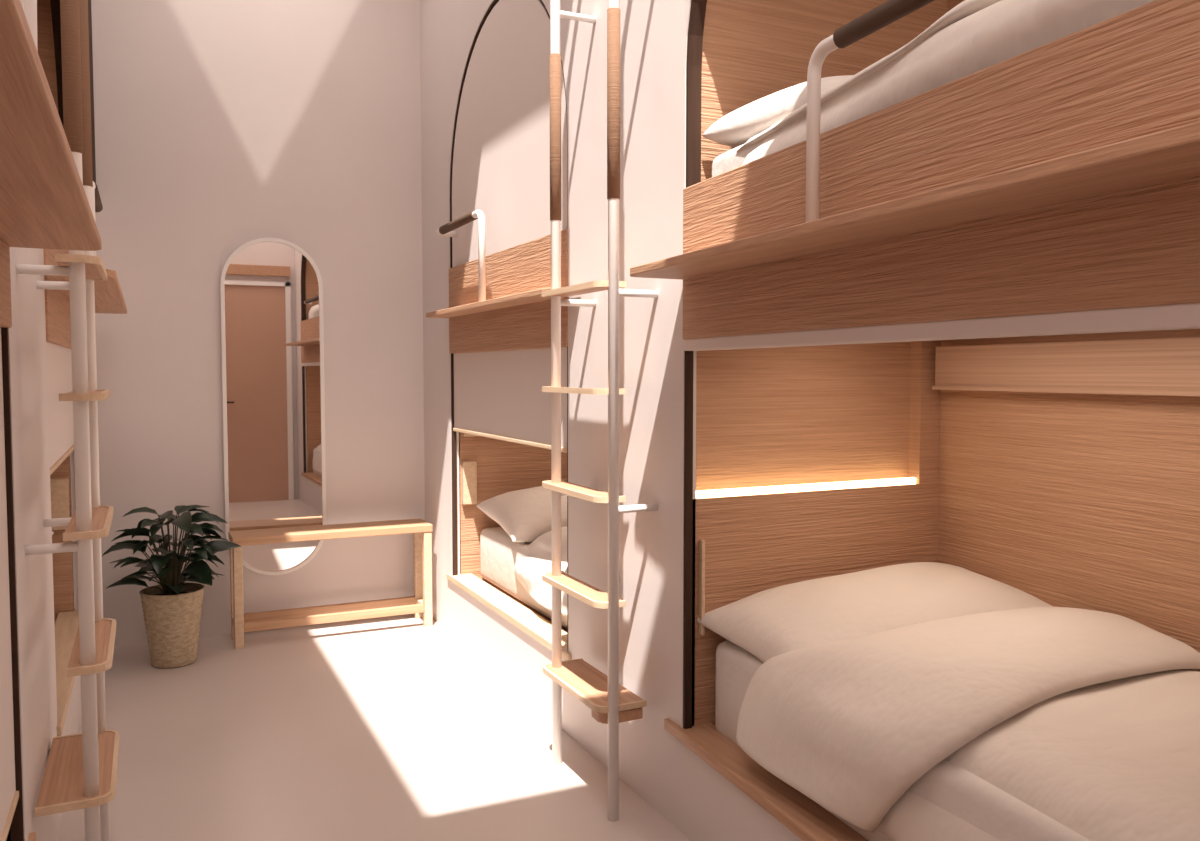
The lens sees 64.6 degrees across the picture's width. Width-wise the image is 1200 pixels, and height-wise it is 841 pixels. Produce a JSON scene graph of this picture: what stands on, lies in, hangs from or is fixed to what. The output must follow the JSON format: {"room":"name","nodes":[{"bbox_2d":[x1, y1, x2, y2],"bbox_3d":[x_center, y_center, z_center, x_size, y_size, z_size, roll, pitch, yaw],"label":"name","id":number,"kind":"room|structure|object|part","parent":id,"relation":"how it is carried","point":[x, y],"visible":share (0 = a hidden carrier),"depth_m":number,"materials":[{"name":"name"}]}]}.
{"room":"dormitory","nodes":[
{"label":"dormitory","id":0,"kind":"room"},
{"bbox_2d":[6,0,81,840],"bbox_3d":[-1.288,-0.705,2.039,0.040,3.800,5.150,-1,3,-25],"label":"wall","id":1,"kind":"structure","parent":0,"point":[27,333],"depth_m":2.26,"materials":[{"name":"white paint"}]},
{"bbox_2d":[0,328,15,838],"bbox_3d":[-0.758,0.338,0.991,0.006,0.954,2.104,-1,3,-25],"label":"roller blind","id":2,"kind":"object","parent":1,"relation":"attached to","point":[7,546],"depth_m":1.91,"materials":[{"name":"fabric"}]},
{"bbox_2d":[0,0,101,840],"bbox_3d":[-1.119,-0.526,0.800,1.153,3.070,2.255,-1,3,-25],"label":"bunk bed","id":3,"kind":"object","parent":1,"relation":"attached to","point":[44,204],"visible":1,"depth_m":1.57,"materials":[{"name":"brown wood"}]},
{"bbox_3d":[-0.758,0.821,1.016,0.018,0.016,2.104,-1,3,-25],"label":"rail","id":4,"kind":"part","parent":3,"relation":"part of","materials":[{"name":"brown wood"}]},
{"bbox_3d":[-0.794,0.964,1.032,0.112,0.030,2.255,-1,3,-25],"label":"sill","id":5,"kind":"part","parent":3,"relation":"part of","materials":[{"name":"brown wood"}]},
{"bbox_2d":[46,342,73,467],"bbox_3d":[-1.867,-0.070,3.297,0.006,0.374,1.414,-1,3,-25],"label":"roller blind","id":6,"kind":"object","parent":1,"relation":"attached to","point":[59,359],"depth_m":3.15,"materials":[{"name":"beige fabric"}]},
{"bbox_2d":[37,0,126,735],"bbox_3d":[-2.260,-0.649,3.197,1.160,3.070,1.870,-1,3,-25],"label":"bunk bed","id":7,"kind":"object","parent":1,"relation":"attached to","point":[109,299],"visible":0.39,"depth_m":3.53,"materials":[{"name":"brown wood"}]},
{"bbox_3d":[-2.621,-1.350,3.692,0.905,1.680,0.042,-1,3,-25],"label":"niche head panel","id":8,"kind":"part","parent":7,"relation":"part of","materials":[{"name":"brown wood"}]},
{"bbox_2d":[50,478,69,529],"bbox_3d":[-2.232,0.345,3.922,0.070,0.210,0.032,-1,3,-25],"label":"light","id":9,"kind":"object","parent":7,"relation":"attached to","point":[60,487],"depth_m":3.91,"materials":[{"name":"brown wood"}]},
{"bbox_3d":[-1.867,0.124,3.307,0.018,0.016,1.414,-1,3,-25],"label":"rail","id":10,"kind":"part","parent":7,"relation":"part of","materials":[{"name":"brown wood"}]},
{"bbox_3d":[-2.621,0.253,3.774,0.905,1.170,0.042,-1,3,-25],"label":"niche head panel","id":11,"kind":"part","parent":7,"relation":"part of","materials":[{"name":"brown wood"}]},
{"bbox_3d":[-1.902,0.845,3.350,0.112,0.030,1.520,-1,3,-25],"label":"sill","id":12,"kind":"part","parent":7,"relation":"part of","materials":[{"name":"brown wood"}]},
{"bbox_3d":[-1.931,-0.658,3.559,0.103,0.383,0.688,-1,3,-25],"label":"guard rail","id":13,"kind":"part","parent":7,"relation":"part of","materials":[{"name":"white metal"}]},
{"bbox_2d":[88,0,95,182],"bbox_3d":[-2.150,-1.697,3.915,0.061,1.410,0.905,-1,3,-25],"label":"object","id":14,"kind":"object","parent":1,"relation":"attached to","point":[89,1],"visible":0.04,"depth_m":4.19,"materials":[{"name":"brown wood"}]},
{"bbox_2d":[70,0,424,646],"bbox_3d":[-1.679,-0.844,4.758,3.900,3.800,0.100,-1,3,-25],"label":"wall","id":15,"kind":"structure","parent":0,"point":[221,126],"depth_m":4.68,"materials":[{"name":"white paint"}]},
{"bbox_2d":[220,238,326,574],"bbox_3d":[-1.626,-0.063,4.747,0.483,1.682,0.032,-1,3,-24],"label":"wall mirror","id":16,"kind":"object","parent":15,"relation":"attached to","point":[272,318],"visible":0.84,"depth_m":4.74,"materials":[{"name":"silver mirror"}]},
{"bbox_2d":[58,614,689,840],"bbox_3d":[-0.548,1.225,2.491,3.900,0.100,5.350,-1,3,-25],"label":"floor","id":17,"kind":"structure","parent":0,"point":[389,728],"depth_m":3.28,"materials":[{"name":"white concrete"}]},
{"bbox_2d":[16,0,118,840],"bbox_3d":[-1.296,-0.238,2.291,0.187,2.841,0.480,-1,3,-25],"label":"ladder","id":18,"kind":"object","parent":17,"relation":"on","point":[80,772],"visible":0.93,"depth_m":2.17,"materials":[{"name":"white paint"}]},
{"bbox_2d":[102,505,241,668],"bbox_3d":[-1.925,0.733,4.213,0.522,0.705,0.510,0,3,1],"label":"potted plant","id":19,"kind":"object","parent":17,"relation":"on","point":[172,608],"visible":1,"depth_m":4.16,"materials":[{"name":"green plant"}]},
{"bbox_3d":[-1.954,0.698,4.175,0.097,0.183,0.041,-1,3,-25],"label":"stem","id":20,"kind":"part","parent":19,"relation":"part of","materials":[{"name":"brown"}]},
{"bbox_3d":[-1.935,0.700,4.169,0.075,0.178,0.057,-1,3,-25],"label":"stem","id":21,"kind":"part","parent":19,"relation":"part of","materials":[{"name":"brown"}]},
{"bbox_3d":[-1.935,0.601,4.205,0.031,0.371,0.008,-1,3,-25],"label":"stem","id":22,"kind":"part","parent":19,"relation":"part of","materials":[{"name":"brown"}]},
{"bbox_3d":[-1.915,0.620,4.184,0.030,0.336,0.032,-1,3,-25],"label":"stem","id":23,"kind":"part","parent":19,"relation":"part of","materials":[{"name":"brown"}]},
{"bbox_3d":[-1.900,0.624,4.192,0.014,0.328,0.028,-1,3,-25],"label":"stem","id":24,"kind":"part","parent":19,"relation":"part of","materials":[{"name":"brown"}]},
{"bbox_3d":[-1.897,0.690,4.183,0.007,0.196,0.049,0,3,-8],"label":"stem","id":25,"kind":"part","parent":19,"relation":"part of","materials":[{"name":"brown"}]},
{"bbox_3d":[-1.894,0.682,4.193,0.011,0.211,0.032,-1,3,-25],"label":"stem","id":26,"kind":"part","parent":19,"relation":"part of","materials":[{"name":"brown"}]},
{"bbox_3d":[-1.905,0.916,4.240,0.266,0.335,0.266,-1,3,-25],"label":"basket pot","id":27,"kind":"part","parent":19,"relation":"part of","materials":[{"name":"beige wicker"}]},
{"bbox_3d":[-1.913,0.627,4.260,0.007,0.313,0.031,-1,3,-14],"label":"stem","id":28,"kind":"part","parent":19,"relation":"part of","materials":[{"name":"brown"}]},
{"bbox_3d":[-1.876,0.610,4.194,0.007,0.353,0.041,-3,4,-43],"label":"stem","id":29,"kind":"part","parent":19,"relation":"part of","materials":[{"name":"brown"}]},
{"bbox_3d":[-1.891,0.603,4.242,0.016,0.363,0.011,-1,3,-25],"label":"stem","id":30,"kind":"part","parent":19,"relation":"part of","materials":[{"name":"brown"}]},
{"bbox_3d":[-1.899,0.602,4.267,0.007,0.363,0.043,1,3,11],"label":"stem","id":31,"kind":"part","parent":19,"relation":"part of","materials":[{"name":"brown"}]},
{"bbox_3d":[-1.859,0.656,4.181,0.034,0.263,0.082,-1,3,-25],"label":"stem","id":32,"kind":"part","parent":19,"relation":"part of","materials":[{"name":"brown"}]},
{"bbox_3d":[-1.856,0.596,4.228,0.052,0.379,0.022,-1,3,-25],"label":"stem","id":33,"kind":"part","parent":19,"relation":"part of","materials":[{"name":"brown"}]},
{"bbox_3d":[-1.856,0.671,4.213,0.046,0.231,0.040,-1,3,-25],"label":"stem","id":34,"kind":"part","parent":19,"relation":"part of","materials":[{"name":"brown"}]},
{"bbox_3d":[-1.844,0.679,4.191,0.058,0.217,0.082,-1,3,-25],"label":"stem","id":35,"kind":"part","parent":19,"relation":"part of","materials":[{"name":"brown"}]},
{"bbox_3d":[-1.849,0.698,4.226,0.062,0.175,0.034,-1,3,-25],"label":"stem","id":36,"kind":"part","parent":19,"relation":"part of","materials":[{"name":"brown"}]},
{"bbox_2d":[228,518,432,648],"bbox_3d":[-1.332,0.796,4.747,0.955,0.525,0.230,-1,3,-25],"label":"bench","id":37,"kind":"object","parent":17,"relation":"on","point":[420,604],"visible":0.97,"depth_m":4.71,"materials":[{"name":"brown wood"}]},
{"bbox_3d":[-1.780,0.822,4.634,0.040,0.486,0.040,-1,3,-25],"label":"leg","id":38,"kind":"part","parent":37,"relation":"part of","materials":[{"name":"brown wood"}]},
{"bbox_3d":[-1.702,0.830,4.470,0.040,0.486,0.040,-1,3,-25],"label":"leg","id":39,"kind":"part","parent":37,"relation":"part of","materials":[{"name":"brown wood"}]},
{"bbox_3d":[-1.371,0.960,4.837,0.865,0.040,0.028,-1,3,-25],"label":"long rail","id":40,"kind":"part","parent":37,"relation":"part of","materials":[{"name":"brown wood"}]},
{"bbox_3d":[-1.292,0.968,4.673,0.865,0.040,0.028,-1,3,-25],"label":"long rail","id":41,"kind":"part","parent":37,"relation":"part of","materials":[{"name":"brown wood"}]},
{"bbox_3d":[-0.962,0.802,5.025,0.040,0.486,0.040,-1,3,-25],"label":"leg","id":42,"kind":"part","parent":37,"relation":"part of","materials":[{"name":"brown wood"}]},
{"bbox_3d":[-0.922,0.961,4.950,0.030,0.035,0.140,-1,3,-25],"label":"rail","id":43,"kind":"part","parent":37,"relation":"part of","materials":[{"name":"brown wood"}]},
{"bbox_3d":[-0.883,0.810,4.861,0.040,0.486,0.040,-1,3,-25],"label":"leg","id":44,"kind":"part","parent":37,"relation":"part of","materials":[{"name":"brown wood"}]},
{"bbox_2d":[541,0,657,820],"bbox_3d":[-0.016,-0.270,2.915,0.187,2.841,0.480,-1,3,-25],"label":"ladder","id":45,"kind":"object","parent":17,"relation":"on","point":[610,703],"visible":1,"depth_m":2.83,"materials":[{"name":"white metal"}]},
{"bbox_2d":[420,0,802,840],"bbox_3d":[0.148,-0.740,2.722,0.130,3.800,5.154,-1,3,-24],"label":"wall","id":46,"kind":"structure","parent":0,"point":[699,801],"depth_m":3.00,"materials":[{"name":"white paint"}]},
{"bbox_2d":[426,0,571,660],"bbox_3d":[-0.020,-0.696,4.121,1.100,3.070,1.610,-1,3,-25],"label":"bunk bed","id":47,"kind":"object","parent":46,"relation":"attached to","point":[498,229],"visible":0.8,"depth_m":3.96,"materials":[{"name":"brown wood"}]},
{"bbox_3d":[-0.591,-0.691,4.198,0.103,0.383,0.688,-1,3,-25],"label":"guard rail","id":48,"kind":"part","parent":47,"relation":"part of","materials":[{"name":"white metal"}]},
{"bbox_2d":[461,461,476,504],"bbox_3d":[-0.644,0.307,4.679,0.070,0.210,0.032,-1,3,-25],"label":"light","id":49,"kind":"object","parent":47,"relation":"attached to","point":[468,468],"depth_m":4.67,"materials":[{"name":"brown wood"}]},
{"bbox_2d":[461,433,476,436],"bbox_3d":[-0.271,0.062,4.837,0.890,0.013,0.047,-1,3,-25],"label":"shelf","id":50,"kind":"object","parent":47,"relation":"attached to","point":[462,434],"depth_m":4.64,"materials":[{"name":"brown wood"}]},
{"bbox_3d":[-0.388,0.808,4.072,0.112,0.030,1.520,-1,3,-25],"label":"sill","id":51,"kind":"part","parent":47,"relation":"part of","materials":[{"name":"brown wood"}]},
{"bbox_3d":[-0.405,0.076,4.003,0.018,0.016,1.414,-1,3,-25],"label":"rail","id":52,"kind":"part","parent":47,"relation":"part of","materials":[{"name":"brown wood"}]},
{"bbox_3d":[-0.288,0.196,4.886,0.905,1.170,0.042,-1,3,-25],"label":"niche head panel","id":53,"kind":"part","parent":47,"relation":"part of","materials":[{"name":"brown wood"}]},
{"bbox_2d":[480,527,566,628],"bbox_3d":[0.057,0.681,4.262,0.800,0.255,1.390,-1,3,-25],"label":"mattress","id":54,"kind":"object","parent":47,"relation":"in","point":[499,555],"visible":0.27,"depth_m":4.39,"materials":[{"name":"white fabric"}]},
{"bbox_2d":[476,486,566,542],"bbox_3d":[-0.117,0.430,4.592,0.839,0.230,0.518,-1,3,-25],"label":"pillow","id":55,"kind":"object","parent":54,"relation":"on","point":[524,514],"visible":0.32,"depth_m":4.36,"materials":[{"name":"beige fabric"}]},
{"bbox_2d":[515,526,566,616],"bbox_3d":[0.087,0.582,4.038,0.794,0.309,0.890,-1,3,-25],"label":"duvet","id":56,"kind":"object","parent":54,"relation":"on","point":[529,570],"visible":0.27,"depth_m":3.91,"materials":[{"name":"beige fabric"}]},
{"bbox_3d":[0.042,0.824,4.261,0.935,0.020,1.510,-1,3,-25],"label":"niche panel","id":57,"kind":"part","parent":47,"relation":"part of","materials":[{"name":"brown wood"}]},
{"bbox_2d":[452,0,566,267],"bbox_3d":[-0.409,-1.220,3.942,0.010,1.026,1.393,-1,3,-25],"label":"blind","id":58,"kind":"object","parent":46,"relation":"attached to","point":[501,141],"depth_m":3.87,"materials":[{"name":"beige fabric"}]},
{"bbox_2d":[454,347,566,447],"bbox_3d":[-0.405,-0.112,3.994,0.006,0.362,1.414,-1,3,-25],"label":"roller blind","id":59,"kind":"object","parent":46,"relation":"attached to","point":[498,394],"depth_m":3.94,"materials":[{"name":"beige fabric"}]},
{"bbox_2d":[630,0,1199,840],"bbox_3d":[0.974,-0.577,1.792,1.162,3.070,2.305,-1,3,-22],"label":"bunk bed","id":60,"kind":"object","parent":46,"relation":"attached to","point":[957,322],"visible":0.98,"depth_m":2.35,"materials":[{"name":"brown wood"}]},
{"bbox_2d":[699,540,704,635],"bbox_3d":[0.286,0.470,2.668,0.013,0.270,0.019,-1,3,-25],"label":"light","id":61,"kind":"object","parent":60,"relation":"attached to","point":[701,542],"depth_m":2.66,"materials":[{"name":"brown wood"}]},
{"bbox_2d":[712,137,765,176],"bbox_3d":[1.066,-0.552,1.837,0.873,0.265,2.107,-1,3,-21],"label":"mattress","id":62,"kind":"object","parent":60,"relation":"on","point":[731,159],"visible":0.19,"depth_m":2.48,"materials":[{"name":"white fabric"}]},
{"bbox_2d":[702,75,852,146],"bbox_3d":[0.812,-0.799,2.555,0.947,0.182,0.506,-1,3,-25],"label":"pillow","id":63,"kind":"object","parent":62,"relation":"on","point":[734,129],"visible":0.15,"depth_m":2.40,"materials":[{"name":"white fabric"}]},
{"bbox_2d":[737,0,1154,164],"bbox_3d":[1.064,-0.714,1.742,0.949,0.249,1.890,-1,3,-25],"label":"duvet","id":64,"kind":"object","parent":62,"relation":"on","point":[973,36],"visible":0.44,"depth_m":1.72,"materials":[{"name":"beige fabric"}]},
{"bbox_3d":[0.652,0.928,1.721,0.112,0.030,2.267,-1,3,-22],"label":"sill","id":65,"kind":"part","parent":60,"relation":"part of","materials":[{"name":"brown wood"}]},
{"bbox_3d":[0.654,0.298,2.885,0.930,1.170,0.070,-1,3,-25],"label":"niche head panel","id":66,"kind":"part","parent":60,"relation":"part of","materials":[{"name":"brown wood"}]},
{"bbox_3d":[0.620,-0.548,1.500,0.076,0.393,1.008,-1,3,-24],"label":"guard rail","id":67,"kind":"part","parent":60,"relation":"part of","materials":[{"name":"white metal"}]},
{"bbox_3d":[0.672,-1.304,2.794,0.905,1.680,0.042,-1,3,-25],"label":"niche head panel","id":68,"kind":"part","parent":60,"relation":"part of","materials":[{"name":"brown wood"}]},
{"bbox_2d":[715,640,1089,840],"bbox_3d":[1.075,0.791,1.910,0.853,0.275,2.105,-1,3,-21],"label":"mattress","id":69,"kind":"object","parent":60,"relation":"in","point":[947,785],"visible":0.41,"depth_m":1.79,"materials":[{"name":"white fabric"}]},
{"bbox_2d":[696,562,1052,662],"bbox_3d":[0.795,0.534,2.637,0.944,0.209,0.541,-1,3,-25],"label":"pillow","id":70,"kind":"object","parent":69,"relation":"on","point":[769,623],"visible":0.62,"depth_m":2.53,"materials":[{"name":"beige fabric"}]},
{"bbox_2d":[736,607,1199,840],"bbox_3d":[1.109,0.693,1.778,0.970,0.375,1.817,-1,3,-25],"label":"duvet","id":71,"kind":"object","parent":69,"relation":"on","point":[1089,719],"visible":0.97,"depth_m":1.95,"materials":[{"name":"beige fabric"}]},
{"bbox_3d":[1.491,-1.263,1.990,0.030,1.680,2.207,-1,3,-22],"label":"niche panel","id":72,"kind":"part","parent":60,"relation":"part of","materials":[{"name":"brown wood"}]},
{"bbox_3d":[1.491,0.340,2.072,0.030,1.170,2.207,-1,3,-22],"label":"niche panel","id":73,"kind":"part","parent":60,"relation":"part of","materials":[{"name":"brown wood"}]},
{"bbox_2d":[684,303,1199,350],"bbox_3d":[0.639,-0.158,1.639,0.042,0.033,2.127,-1,3,-21],"label":"roller blind","id":74,"kind":"object","parent":46,"relation":"attached to","point":[1042,319],"depth_m":1.62,"materials":[{"name":"beige fabric"}]}
]}

